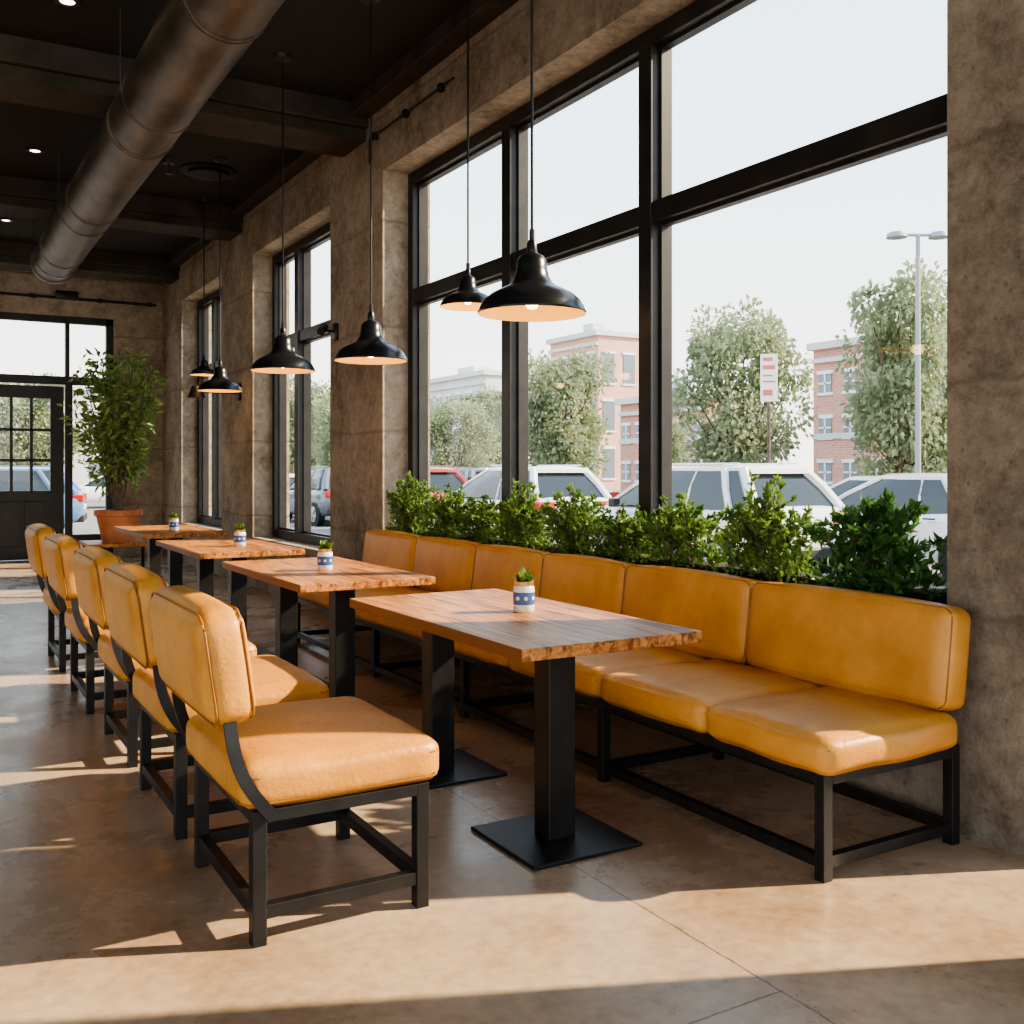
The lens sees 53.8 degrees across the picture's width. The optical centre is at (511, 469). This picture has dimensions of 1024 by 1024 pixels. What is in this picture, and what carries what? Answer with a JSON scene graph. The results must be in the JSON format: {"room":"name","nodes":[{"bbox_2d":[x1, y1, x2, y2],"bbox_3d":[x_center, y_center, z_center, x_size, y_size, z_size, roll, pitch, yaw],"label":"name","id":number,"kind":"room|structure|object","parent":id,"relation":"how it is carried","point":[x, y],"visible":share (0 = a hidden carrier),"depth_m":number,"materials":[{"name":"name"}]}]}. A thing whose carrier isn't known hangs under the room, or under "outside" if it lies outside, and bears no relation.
{"room":"cafe","nodes":[
{"label":"cafe","id":0,"kind":"room"},
{"bbox_2d":[0,269,162,556],"bbox_3d":[-7.870,-0.860,14.107,5.700,4.320,0.300,0,0,-30],"label":"wall","id":1,"kind":"structure","parent":0,"point":[139,328],"depth_m":15.17,"materials":[{"name":"concrete"}]},
{"bbox_2d":[0,384,63,560],"bbox_3d":[-7.047,0.035,14.521,1.100,2.510,0.120,0,0,-30],"label":"door","id":2,"kind":"structure","parent":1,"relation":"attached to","point":[19,510],"depth_m":14.54,"materials":[{"name":"black metal"}]},
{"bbox_2d":[0,312,112,552],"bbox_3d":[-8.147,-0.475,13.886,5.000,3.550,0.100,0,0,-30],"label":"frame","id":3,"kind":"object","parent":1,"relation":"attached to","point":[107,323],"visible":0.52,"depth_m":14.79,"materials":[{"name":"black metal"}]},
{"bbox_2d":[0,290,155,306],"bbox_3d":[-6.738,-2.535,14.548,3.100,0.130,0.075,0,0,-30],"label":"conduit","id":4,"kind":"object","parent":1,"relation":"attached to","point":[63,295],"visible":1,"depth_m":14.69,"materials":[{"name":"black metal"}]},
{"bbox_2d":[0,0,466,256],"bbox_3d":[-4.440,-3.170,4.525,10.920,0.300,20.300,0,0,-30],"label":"ceiling","id":5,"kind":"structure","parent":0,"point":[328,41],"depth_m":7.59,"materials":[{"name":"paint"}]},
{"bbox_2d":[54,0,80,7],"bbox_3d":[-2.860,-3.014,6.496,0.160,0.012,0.160,0,0,-30],"label":"recessed light","id":6,"kind":"object","parent":5,"relation":"in","point":[65,3],"visible":1,"depth_m":6.51,"materials":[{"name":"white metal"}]},
{"bbox_2d":[0,240,179,283],"bbox_3d":[-9.280,-2.875,12.062,10.200,0.290,0.600,0,0,-30],"label":"ceiling beam","id":7,"kind":"structure","parent":5,"relation":"attached to","point":[14,255],"depth_m":13.98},
{"bbox_2d":[0,175,242,240],"bbox_3d":[-7.635,-2.875,9.259,10.200,0.290,0.620,0,0,-30],"label":"ceiling beam","id":8,"kind":"structure","parent":5,"relation":"attached to","point":[21,197],"depth_m":11.10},
{"bbox_2d":[30,0,284,283],"bbox_3d":[-1.396,-2.623,5.106,0.500,0.795,16.220,0,0,-30],"label":"air duct","id":9,"kind":"object","parent":5,"relation":"hanging from","point":[191,46],"visible":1,"depth_m":6.52,"materials":[{"name":"silver metal"}]},
{"bbox_2d":[0,33,367,156],"bbox_3d":[-5.738,-2.875,6.025,10.200,0.290,0.620,0,0,-30],"label":"ceiling beam","id":10,"kind":"structure","parent":5,"relation":"attached to","point":[33,72],"depth_m":7.76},
{"bbox_2d":[190,198,213,375],"bbox_3d":[-3.446,-2.041,11.300,0.303,1.957,0.303,0,0,-30],"label":"pendant lamp","id":11,"kind":"object","parent":5,"relation":"hanging from","point":[203,369],"visible":0.89,"depth_m":11.30,"materials":[{"name":"black metal"}]},
{"bbox_2d":[179,162,236,180],"bbox_3d":[-3.061,-2.995,10.188,0.560,0.050,0.560,0,0,-30],"label":"air vent","id":12,"kind":"object","parent":5,"relation":"attached to","point":[205,171],"depth_m":10.08,"materials":[{"name":"black metal"}]},
{"bbox_2d":[197,157,241,392],"bbox_3d":[-2.833,-1.893,9.800,0.424,2.254,0.424,0,0,-30],"label":"pendant lamp","id":13,"kind":"object","parent":5,"relation":"hanging from","point":[219,383],"visible":1,"depth_m":9.78,"materials":[{"name":"black metal"}]},
{"bbox_2d":[250,52,314,373],"bbox_3d":[-1.671,-1.871,7.370,0.464,2.298,0.464,0,0,-30],"label":"pendant lamp","id":14,"kind":"object","parent":5,"relation":"hanging from","point":[282,359],"visible":1,"depth_m":7.33,"materials":[{"name":"black metal"}]},
{"bbox_2d":[334,0,406,364],"bbox_3d":[-0.901,-1.858,6.450,0.464,2.324,0.464,0,0,-30],"label":"pendant lamp","id":15,"kind":"object","parent":5,"relation":"hanging from","point":[370,348],"visible":1,"depth_m":6.41,"materials":[{"name":"black metal"}]},
{"bbox_2d":[440,0,486,310],"bbox_3d":[-0.259,-1.990,5.950,0.333,2.060,0.333,0,0,-30],"label":"pendant lamp","id":16,"kind":"object","parent":5,"relation":"hanging from","point":[467,297],"visible":0.9,"depth_m":5.94,"materials":[{"name":"black metal"}]},
{"bbox_2d":[478,0,585,321],"bbox_3d":[0.085,-1.842,4.300,0.464,2.356,0.464,0,0,-30],"label":"pendant lamp","id":17,"kind":"object","parent":5,"relation":"hanging from","point":[531,296],"visible":1,"depth_m":4.26,"materials":[{"name":"black metal"}]},
{"bbox_2d":[0,555,1023,1023],"bbox_3d":[-4.570,1.450,4.449,10.620,0.300,20.300,0,0,-30],"label":"floor","id":18,"kind":"structure","parent":0,"point":[107,917],"depth_m":3.06,"materials":[{"name":"concrete"}]},
{"bbox_2d":[25,523,98,671],"bbox_3d":[-2.897,0.830,6.892,0.734,0.940,0.722,0,0,-30],"label":"dining chair","id":19,"kind":"object","parent":18,"relation":"on","point":[35,534],"visible":0.4,"depth_m":6.51,"materials":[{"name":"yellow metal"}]},
{"bbox_2d":[43,534,126,714],"bbox_3d":[-2.248,0.830,5.765,0.734,0.940,0.722,0,0,-30],"label":"dining chair","id":20,"kind":"object","parent":18,"relation":"on","point":[59,549],"visible":0.5,"depth_m":5.38,"materials":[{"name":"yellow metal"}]},
{"bbox_2d":[79,539,147,567],"bbox_3d":[-4.634,1.070,11.890,0.760,0.460,0.760,0,0,-30],"label":"dining table","id":21,"kind":"object","parent":18,"relation":"on","point":[142,543],"visible":0.35,"depth_m":11.70,"materials":[{"name":"brown wood"}]},
{"bbox_2d":[56,345,169,541],"bbox_3d":[-4.674,-0.333,11.861,1.269,2.345,1.357,0,0,-23],"label":"ficus tree","id":22,"kind":"object","parent":21,"relation":"on","point":[120,450],"visible":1,"depth_m":11.71,"materials":[{"name":"green plant"}]},
{"bbox_2d":[72,546,256,767],"bbox_3d":[-1.659,0.830,4.801,0.734,0.940,0.722,0,0,-30],"label":"dining chair","id":23,"kind":"object","parent":18,"relation":"on","point":[89,563],"visible":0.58,"depth_m":4.49,"materials":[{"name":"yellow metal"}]},
{"bbox_2d":[114,524,226,585],"bbox_3d":[-3.224,0.925,9.447,0.720,0.750,1.500,0,0,-30],"label":"dining table","id":24,"kind":"object","parent":18,"relation":"on","point":[153,533],"visible":0.47,"depth_m":9.07,"materials":[{"name":"brown wood"}]},
{"bbox_2d":[168,512,178,530],"bbox_3d":[-3.081,0.464,9.204,0.101,0.173,0.111,0,0,16],"label":"succulent","id":25,"kind":"object","parent":24,"relation":"on","point":[173,521],"visible":1,"depth_m":9.18,"materials":[{"name":"white ceramic"}]},
{"bbox_2d":[169,517,178,530],"bbox_3d":[-3.082,0.490,9.206,0.086,0.120,0.087,0,0,-30],"label":"jar","id":26,"kind":"object","parent":24,"relation":"on","point":[173,521],"depth_m":9.17,"materials":[{"name":"beige ceramic"}]},
{"bbox_2d":[102,562,328,839],"bbox_3d":[-1.166,0.830,3.942,0.734,0.940,0.722,0,0,-30],"label":"dining chair","id":27,"kind":"object","parent":18,"relation":"on","point":[128,588],"visible":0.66,"depth_m":3.70,"materials":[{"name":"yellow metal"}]},
{"bbox_2d":[155,537,304,655],"bbox_3d":[-2.128,0.925,7.481,0.720,0.750,1.500,0,0,-30],"label":"dining table","id":28,"kind":"object","parent":18,"relation":"on","point":[205,551],"visible":0.47,"depth_m":7.11,"materials":[{"name":"brown wood"}]},
{"bbox_2d":[233,522,245,545],"bbox_3d":[-1.974,0.463,7.295,0.104,0.173,0.113,0,0,17],"label":"succulent","id":29,"kind":"object","parent":28,"relation":"on","point":[239,534],"visible":1,"depth_m":7.28,"materials":[{"name":"white ceramic"}]},
{"bbox_2d":[234,529,245,545],"bbox_3d":[-1.969,0.490,7.308,0.086,0.120,0.087,0,0,-30],"label":"jar","id":30,"kind":"object","parent":28,"relation":"on","point":[239,534],"depth_m":7.27,"materials":[{"name":"beige ceramic"}]},
{"bbox_2d":[149,585,438,947],"bbox_3d":[-0.691,0.830,3.142,0.734,0.940,0.722,0,0,-30],"label":"dining chair","id":31,"kind":"object","parent":18,"relation":"on","point":[295,764],"visible":1,"depth_m":2.90,"materials":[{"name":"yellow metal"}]},
{"bbox_2d":[222,556,434,697],"bbox_3d":[-1.083,0.925,5.660,0.720,0.750,1.500,0,0,-30],"label":"dining table","id":32,"kind":"object","parent":18,"relation":"on","point":[290,577],"visible":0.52,"depth_m":5.29,"materials":[{"name":"brown wood"}]},
{"bbox_2d":[317,548,332,570],"bbox_3d":[-1.026,0.490,5.543,0.086,0.120,0.087,0,0,-30],"label":"jar","id":33,"kind":"object","parent":32,"relation":"on","point":[325,555],"depth_m":5.51,"materials":[{"name":"beige ceramic"}]},
{"bbox_2d":[317,539,334,570],"bbox_3d":[-1.016,0.464,5.541,0.120,0.172,0.109,0,0,6],"label":"succulent","id":34,"kind":"object","parent":32,"relation":"on","point":[325,555],"visible":1,"depth_m":5.51,"materials":[{"name":"white ceramic"}]},
{"bbox_2d":[350,588,701,870],"bbox_3d":[-0.039,0.925,3.919,0.720,0.750,1.500,0,0,-30],"label":"dining table","id":35,"kind":"object","parent":18,"relation":"on","point":[551,636],"visible":0.85,"depth_m":3.54,"materials":[{"name":"brown wood"}]},
{"bbox_2d":[512,567,536,612],"bbox_3d":[0.046,0.463,3.930,0.100,0.174,0.105,0,0,-45],"label":"succulent","id":36,"kind":"object","parent":35,"relation":"on","point":[523,590],"visible":1,"depth_m":3.89,"materials":[{"name":"ceramic"}]},
{"bbox_2d":[298,530,970,882],"bbox_3d":[-0.063,0.879,5.592,0.750,0.843,5.350,0,0,-30],"label":"bench","id":37,"kind":"object","parent":18,"relation":"on","point":[889,667],"visible":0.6,"depth_m":3.89,"materials":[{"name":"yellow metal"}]},
{"bbox_2d":[298,586,414,608],"bbox_3d":[-1.171,0.894,7.411,0.678,0.176,0.950,0,0,-30],"label":"seat cushion","id":38,"kind":"object","parent":37,"relation":"on","point":[317,600],"depth_m":7.12,"materials":[{"name":"yellow leather"}]},
{"bbox_2d":[362,530,422,571],"bbox_3d":[-0.886,0.650,7.567,0.172,0.385,0.962,0,0,-30],"label":"cushion","id":39,"kind":"object","parent":37,"relation":"on","point":[387,548],"depth_m":7.46,"materials":[{"name":"yellow leather"}]},
{"bbox_2d":[355,588,434,627],"bbox_3d":[-0.708,0.897,6.622,0.678,0.176,0.920,0,0,-30],"label":"seat cushion","id":40,"kind":"object","parent":37,"relation":"on","point":[363,618],"depth_m":6.59,"materials":[{"name":"yellow leather"}]},
{"bbox_2d":[387,619,421,639],"bbox_3d":[-0.298,0.894,5.923,0.678,0.176,0.740,0,0,-30],"label":"seat cushion","id":41,"kind":"object","parent":37,"relation":"on","point":[405,632],"depth_m":5.87,"materials":[{"name":"yellow leather"}]},
{"bbox_2d":[413,536,482,591],"bbox_3d":[-0.423,0.650,6.778,0.172,0.385,0.892,0,0,-30],"label":"cushion","id":42,"kind":"object","parent":37,"relation":"on","point":[451,561],"depth_m":6.68,"materials":[{"name":"yellow leather"}]},
{"bbox_2d":[454,641,508,666],"bbox_3d":[0.066,0.894,5.302,0.678,0.175,0.740,0,0,-30],"label":"seat cushion","id":43,"kind":"object","parent":37,"relation":"on","point":[466,653],"depth_m":5.08,"materials":[{"name":"yellow leather"}]},
{"bbox_2d":[472,544,551,597],"bbox_3d":[0.002,0.650,6.053,0.172,0.385,0.812,0,0,-30],"label":"cushion","id":44,"kind":"object","parent":37,"relation":"on","point":[493,566],"depth_m":6.03,"materials":[{"name":"yellow leather"}]},
{"bbox_2d":[540,553,634,613],"bbox_3d":[0.399,0.650,5.376,0.172,0.385,0.782,0,0,-30],"label":"cushion","id":45,"kind":"object","parent":37,"relation":"on","point":[599,583],"depth_m":5.29,"materials":[{"name":"yellow leather"}]},
{"bbox_2d":[508,647,708,697],"bbox_3d":[0.440,0.895,4.664,0.678,0.176,0.780,0,0,-30],"label":"seat cushion","id":46,"kind":"object","parent":37,"relation":"on","point":[590,670],"depth_m":4.40,"materials":[{"name":"yellow leather"}]},
{"bbox_2d":[622,565,761,663],"bbox_3d":[0.817,0.650,4.665,0.172,0.385,0.892,0,0,-30],"label":"cushion","id":47,"kind":"object","parent":37,"relation":"on","point":[718,605],"depth_m":4.51,"materials":[{"name":"yellow leather"}]},
{"bbox_2d":[601,659,822,732],"bbox_3d":[0.797,0.894,4.056,0.678,0.177,0.670,0,0,-30],"label":"seat cushion","id":48,"kind":"object","parent":37,"relation":"on","point":[672,695],"depth_m":3.93,"materials":[{"name":"yellow leather"}]},
{"bbox_2d":[707,686,956,775],"bbox_3d":[1.108,0.895,3.526,0.678,0.175,0.600,0,0,-30],"label":"seat cushion","id":49,"kind":"object","parent":37,"relation":"on","point":[801,730],"depth_m":3.36,"materials":[{"name":"yellow leather"}]},
{"bbox_2d":[747,582,969,710],"bbox_3d":[1.285,0.650,3.867,0.172,0.385,0.982,0,0,-30],"label":"cushion","id":50,"kind":"object","parent":37,"relation":"on","point":[911,652],"depth_m":3.72,"materials":[{"name":"yellow leather"}]},
{"bbox_2d":[513,580,534,612],"bbox_3d":[0.046,0.490,3.922,0.086,0.120,0.087,0,0,-30],"label":"jar","id":51,"kind":"object","parent":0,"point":[523,590],"depth_m":3.89,"materials":[{"name":"beige ceramic"}]},
{"bbox_2d":[163,0,946,815],"bbox_3d":[-1.702,-0.860,9.639,0.420,4.320,13.650,0,0,-30],"label":"wall","id":52,"kind":"structure","parent":0,"point":[369,403],"depth_m":8.55,"materials":[{"name":"concrete"}]},
{"bbox_2d":[197,287,221,526],"bbox_3d":[-3.876,-0.825,13.494,0.150,3.150,2.200,0,0,-30],"label":"frame","id":53,"kind":"object","parent":52,"relation":"attached to","point":[203,516],"visible":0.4,"depth_m":14.20,"materials":[{"name":"black metal"}]},
{"bbox_2d":[187,383,240,400],"bbox_3d":[-3.400,-0.900,11.524,0.598,0.200,0.200,0,0,-30],"label":"lamp","id":54,"kind":"object","parent":52,"relation":"attached to","point":[193,393],"visible":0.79,"depth_m":11.38,"materials":[{"name":"black metal"}]},
{"bbox_2d":[272,222,329,544],"bbox_3d":[-2.019,-0.825,10.328,0.150,3.150,2.460,0,0,-30],"label":"frame","id":55,"kind":"object","parent":52,"relation":"attached to","point":[304,334],"visible":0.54,"depth_m":10.63,"materials":[{"name":"black metal"}]},
{"bbox_2d":[317,323,337,340],"bbox_3d":[-1.638,-1.226,8.917,0.198,0.151,0.147,0,0,-30],"label":"wall spotlight","id":56,"kind":"object","parent":52,"relation":"attached to","point":[323,328],"visible":1,"depth_m":8.92,"materials":[{"name":"black metal"}]},
{"bbox_2d":[168,0,518,265],"bbox_3d":[-0.345,-2.960,6.754,0.160,0.120,20.000,0,0,-30],"label":"ceiling beam","id":57,"kind":"structure","parent":52,"relation":"attached to","point":[451,34],"depth_m":7.59,"materials":[{"name":"wood"}]},
{"bbox_2d":[369,77,453,163],"bbox_3d":[-0.783,-2.612,7.603,0.045,0.225,1.508,0,0,-30],"label":"conduit","id":58,"kind":"object","parent":52,"relation":"attached to","point":[440,86],"visible":0.85,"depth_m":7.61,"materials":[{"name":"black metal"}]},
{"bbox_2d":[388,528,946,603],"bbox_3d":[0.363,0.516,5.917,0.185,0.123,5.040,0,0,-30],"label":"planter box","id":59,"kind":"object","parent":52,"relation":"on","point":[918,593],"visible":0.12,"depth_m":4.58,"materials":[{"name":"black metal"}]},
{"bbox_2d":[385,471,437,534],"bbox_3d":[-0.780,0.271,7.741,0.349,0.553,0.720,0,0,-30],"label":"boxwood shrub","id":60,"kind":"object","parent":59,"relation":"in","point":[408,506],"visible":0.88,"depth_m":7.69,"materials":[{"name":"green plant"}]},
{"bbox_2d":[419,481,478,538],"bbox_3d":[-0.463,0.304,7.198,0.357,0.474,0.751,0,0,-30],"label":"boxwood shrub","id":61,"kind":"object","parent":59,"relation":"in","point":[441,508],"visible":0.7,"depth_m":7.16,"materials":[{"name":"green plant"}]},
{"bbox_2d":[450,494,510,543],"bbox_3d":[-0.214,0.335,6.777,0.351,0.356,0.679,0,0,-30],"label":"boxwood shrub","id":62,"kind":"object","parent":59,"relation":"in","point":[477,516],"visible":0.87,"depth_m":6.73,"materials":[{"name":"green plant"}]},
{"bbox_2d":[485,478,553,548],"bbox_3d":[0.056,0.289,6.323,0.328,0.486,0.736,0,0,-30],"label":"boxwood shrub","id":63,"kind":"object","parent":59,"relation":"in","point":[523,519],"visible":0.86,"depth_m":6.27,"materials":[{"name":"green plant"}]},
{"bbox_2d":[537,481,610,554],"bbox_3d":[0.353,0.296,5.809,0.349,0.470,0.650,0,0,-30],"label":"boxwood shrub","id":64,"kind":"object","parent":59,"relation":"in","point":[570,521],"visible":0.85,"depth_m":5.78,"materials":[{"name":"green plant"}]},
{"bbox_2d":[581,500,657,564],"bbox_3d":[0.584,0.337,5.414,0.356,0.360,0.641,0,0,-30],"label":"boxwood shrub","id":65,"kind":"object","parent":59,"relation":"in","point":[623,535],"visible":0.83,"depth_m":5.38,"materials":[{"name":"green plant"}]},
{"bbox_2d":[630,491,726,568],"bbox_3d":[0.824,0.314,5.009,0.351,0.428,0.679,0,0,-30],"label":"boxwood shrub","id":66,"kind":"object","parent":59,"relation":"in","point":[682,533],"visible":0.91,"depth_m":4.95,"materials":[{"name":"green plant"}]},
{"bbox_2d":[702,470,827,583],"bbox_3d":[1.118,0.270,4.512,0.328,0.546,0.736,0,0,-30],"label":"boxwood shrub","id":67,"kind":"object","parent":59,"relation":"in","point":[763,529],"visible":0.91,"depth_m":4.46,"materials":[{"name":"green plant"}]},
{"bbox_2d":[799,486,946,600],"bbox_3d":[1.421,0.310,3.973,0.377,0.493,0.662,0,0,-30],"label":"boxwood shrub","id":68,"kind":"object","parent":59,"relation":"in","point":[878,536],"visible":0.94,"depth_m":3.92,"materials":[{"name":"green plant"}]},
{"bbox_2d":[408,0,946,588],"bbox_3d":[0.514,-0.910,6.011,0.150,2.980,5.150,0,0,-30],"label":"frame","id":69,"kind":"object","parent":52,"relation":"attached to","point":[658,210],"visible":0.62,"depth_m":5.51,"materials":[{"name":"black metal"}]},
{"bbox_2d":[947,0,1023,856],"bbox_3d":[1.853,-0.860,3.580,0.420,4.320,0.400,0,0,-30],"label":"wall","id":70,"kind":"structure","parent":0,"point":[985,38],"depth_m":3.51,"materials":[{"name":"concrete"}]},
{"label":"outside","id":71,"kind":"structure","parent":0,"visible":0},
{"bbox_2d":[64,489,946,587],"bbox_3d":[-25.302,1.700,43.126,400.000,0.300,340.000,0,0,-30],"label":"ground","id":72,"kind":"structure","parent":71,"point":[90,525],"depth_m":27.71,"materials":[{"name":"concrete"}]},
{"bbox_2d":[0,371,86,467],"bbox_3d":[-20.888,-1.376,43.170,4.166,5.871,4.753,0,0,10],"label":"street tree","id":73,"kind":"object","parent":72,"relation":"on","point":[41,414],"visible":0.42,"depth_m":42.66,"materials":[{"name":"green plant"}]},
{"bbox_2d":[0,466,86,527],"bbox_3d":[-12.329,0.744,23.363,4.550,1.692,2.120,0,0,-20],"label":"car","id":74,"kind":"object","parent":72,"relation":"on","point":[41,474],"visible":0.35,"depth_m":23.14,"materials":[{"name":"blue paint"}]},
{"bbox_2d":[0,390,104,484],"bbox_3d":[-33.295,-1.450,58.726,18.000,6.000,15.000,0,0,-30],"label":"building","id":75,"kind":"structure","parent":72,"relation":"on","point":[80,475],"depth_m":55.62,"materials":[{"name":"grey paint"}]},
{"bbox_2d":[78,476,104,501],"bbox_3d":[-16.567,0.853,41.525,4.630,1.475,2.120,0,0,-25],"label":"car","id":76,"kind":"object","parent":72,"relation":"on","point":[87,487],"visible":0.06,"depth_m":40.48,"materials":[{"name":"white paint"}]},
{"bbox_2d":[289,466,329,525],"bbox_3d":[-5.409,0.744,29.574,2.120,1.692,4.550,0,0,-30],"label":"car","id":77,"kind":"object","parent":72,"relation":"on","point":[320,477],"visible":0.21,"depth_m":27.76,"materials":[{"name":"grey paint"}]},
{"bbox_2d":[289,374,329,473],"bbox_3d":[-9.320,-1.262,43.437,4.838,5.641,4.116,0,0,-30],"label":"street tree","id":78,"kind":"object","parent":72,"relation":"on","point":[314,390],"visible":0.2,"depth_m":42.78,"materials":[{"name":"green plant"}]},
{"bbox_2d":[311,393,329,467],"bbox_3d":[-5.667,-0.688,36.204,3.479,4.491,3.780,0,0,-37],"label":"street tree","id":79,"kind":"object","parent":72,"relation":"on","point":[324,426],"visible":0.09,"depth_m":35.75,"materials":[{"name":"green plant"}]},
{"bbox_2d":[430,466,466,521],"bbox_3d":[-2.676,0.744,24.916,2.120,1.692,4.550,0,0,-30],"label":"car","id":80,"kind":"object","parent":72,"relation":"on","point":[440,476],"visible":0.03,"depth_m":23.47,"materials":[{"name":"red paint"}]},
{"bbox_2d":[430,393,500,467],"bbox_3d":[-2.369,-0.718,40.097,3.752,4.549,3.192,0,0,-30],"label":"street tree","id":81,"kind":"object","parent":72,"relation":"on","point":[443,416],"visible":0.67,"depth_m":39.55,"materials":[{"name":"green plant"}]},
{"bbox_2d":[452,467,490,480],"bbox_3d":[-1.654,0.744,36.414,2.120,1.692,4.550,0,0,-30],"label":"car","id":82,"kind":"object","parent":72,"relation":"on","point":[468,473],"visible":0.05,"depth_m":34.82,"materials":[{"name":"grey paint"}]},
{"bbox_2d":[455,385,501,466],"bbox_3d":[-1.292,-1.389,52.209,3.491,5.897,3.983,0,0,-15],"label":"street tree","id":83,"kind":"object","parent":72,"relation":"on","point":[487,401],"visible":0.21,"depth_m":51.18,"materials":[{"name":"green plant"}]},
{"bbox_2d":[430,375,538,465],"bbox_3d":[-3.694,-3.350,95.223,6.000,9.800,16.000,0,0,-30],"label":"wall","id":84,"kind":"structure","parent":72,"relation":"on","point":[492,380],"depth_m":89.98,"materials":[{"name":"grey paint"}]},
{"bbox_2d":[430,389,533,465],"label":"windows","id":85,"kind":"structure","parent":84,"relation":"in","point":[459,394],"depth_m":91.30,"materials":[{"name":"grey glass"}]},
{"bbox_2d":[430,366,540,451],"bbox_3d":[-3.758,-5.650,95.185,6.550,7.800,16.400,0,0,-30],"label":"crown molding","id":86,"kind":"structure","parent":84,"relation":"attached to","point":[472,371],"depth_m":91.40,"materials":[{"name":"grey paint"}]},
{"bbox_2d":[434,464,611,538],"bbox_3d":[0.056,0.744,20.259,2.120,1.692,4.550,0,0,-30],"label":"car","id":87,"kind":"object","parent":72,"relation":"on","point":[549,479],"visible":0.14,"depth_m":18.84,"materials":[{"name":"white paint"}]},
{"bbox_2d":[491,345,617,476],"bbox_3d":[1.487,-1.340,33.976,4.254,5.799,3.915,0,0,19],"label":"street tree","id":88,"kind":"object","parent":72,"relation":"on","point":[565,442],"visible":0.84,"depth_m":33.20,"materials":[{"name":"green plant"}]},
{"bbox_2d":[550,335,638,489],"bbox_3d":[6.737,-4.550,83.372,4.000,12.200,7.000,0,0,-30],"label":"wall","id":89,"kind":"structure","parent":72,"relation":"on","point":[609,343],"depth_m":80.28,"materials":[{"name":"brick"}]},
{"bbox_2d":[546,323,638,447],"bbox_3d":[6.673,-6.850,83.334,4.550,10.200,7.400,0,0,-30],"label":"crown molding","id":90,"kind":"structure","parent":89,"relation":"attached to","point":[593,329],"depth_m":81.38,"materials":[{"name":"grey paint"}]},
{"bbox_2d":[551,351,635,479],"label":"windows","id":91,"kind":"structure","parent":89,"relation":"in","point":[628,358],"depth_m":79.98,"materials":[{"name":"grey glass"}]},
{"bbox_2d":[672,418,689,465],"bbox_3d":[5.990,-0.189,38.109,1.822,3.489,2.079,0,0,-15],"label":"street tree","id":92,"kind":"object","parent":72,"relation":"on","point":[678,438],"visible":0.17,"depth_m":37.51,"materials":[{"name":"green plant"}]},
{"bbox_2d":[620,397,756,492],"bbox_3d":[11.050,-1.400,64.163,4.000,5.900,8.500,0,0,-30],"label":"wall","id":93,"kind":"structure","parent":72,"relation":"on","point":[628,452],"depth_m":65.68,"materials":[{"name":"red brick"}]},
{"bbox_2d":[621,418,748,481],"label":"windows","id":94,"kind":"structure","parent":93,"relation":"in","point":[626,426],"depth_m":65.89,"materials":[{"name":"grey glass"}]},
{"bbox_2d":[614,380,756,443],"bbox_3d":[10.986,-3.700,64.126,4.550,3.900,8.900,0,0,-30],"label":"crown molding","id":95,"kind":"structure","parent":93,"relation":"attached to","point":[631,400],"depth_m":65.26,"materials":[{"name":"grey paint"}]},
{"bbox_2d":[587,463,846,573],"bbox_3d":[2.839,0.744,15.515,2.120,1.692,4.550,0,0,-30],"label":"car","id":96,"kind":"object","parent":72,"relation":"on","point":[713,485],"visible":0.28,"depth_m":14.07,"materials":[{"name":"white paint"}]},
{"bbox_2d":[672,294,820,464],"bbox_3d":[6.473,-1.676,29.115,4.420,6.472,3.761,0,0,-30],"label":"street tree","id":97,"kind":"object","parent":72,"relation":"on","point":[732,438],"visible":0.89,"depth_m":28.47,"materials":[{"name":"green plant"}]},
{"bbox_2d":[760,354,777,462],"bbox_3d":[4.323,-0.200,16.991,0.280,3.500,0.078,0,0,14],"label":"parking sign","id":98,"kind":"object","parent":72,"relation":"on","point":[768,362],"visible":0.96,"depth_m":16.97,"materials":[{"name":"white metal"}]},
{"bbox_2d":[829,476,877,496],"bbox_3d":[7.256,0.853,20.239,2.120,1.475,4.630,0,0,-30],"label":"car","id":99,"kind":"object","parent":72,"relation":"on","point":[847,484],"visible":0.02,"depth_m":20.00,"materials":[{"name":"white paint"}]},
{"bbox_2d":[813,335,946,485],"bbox_3d":[26.622,-2.650,47.503,6.000,8.400,27.000,0,0,-30],"label":"wall","id":100,"kind":"structure","parent":72,"relation":"on","point":[838,449],"depth_m":56.25,"materials":[{"name":"red brick"}]},
{"bbox_2d":[806,327,946,438],"bbox_3d":[26.558,-4.950,47.465,6.550,6.400,27.400,0,0,-30],"label":"crown molding","id":101,"kind":"structure","parent":100,"relation":"attached to","point":[830,344],"depth_m":56.23,"materials":[{"name":"grey paint"}]},
{"bbox_2d":[817,365,943,483],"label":"windows","id":102,"kind":"structure","parent":100,"relation":"in","point":[825,377],"depth_m":56.55,"materials":[{"name":"white glass"}]},
{"bbox_2d":[834,257,946,475],"bbox_3d":[9.674,-1.772,25.202,3.357,6.666,3.830,0,0,-15],"label":"street tree","id":103,"kind":"object","parent":72,"relation":"on","point":[889,402],"visible":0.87,"depth_m":24.36,"materials":[{"name":"green plant"}]},
{"bbox_2d":[838,473,946,581],"bbox_3d":[5.916,0.818,14.816,2.120,1.549,4.630,0,0,-30],"label":"car","id":104,"kind":"object","parent":72,"relation":"on","point":[928,488],"visible":0.06,"depth_m":13.91,"materials":[{"name":"white paint"}]},
{"bbox_2d":[886,231,946,472],"bbox_3d":[7.637,-1.460,19.000,1.187,6.021,0.398,0,0,0],"label":"street lamp","id":105,"kind":"object","parent":72,"relation":"on","point":[894,235],"visible":0.62,"depth_m":18.96,"materials":[{"name":"grey metal"}]},
{"bbox_2d":[932,323,946,429],"bbox_3d":[14.079,-1.861,29.978,3.916,6.845,3.605,0,0,19],"label":"street tree","id":106,"kind":"object","parent":72,"relation":"on","point":[944,390],"visible":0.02,"depth_m":29.98,"materials":[{"name":"green plant"}]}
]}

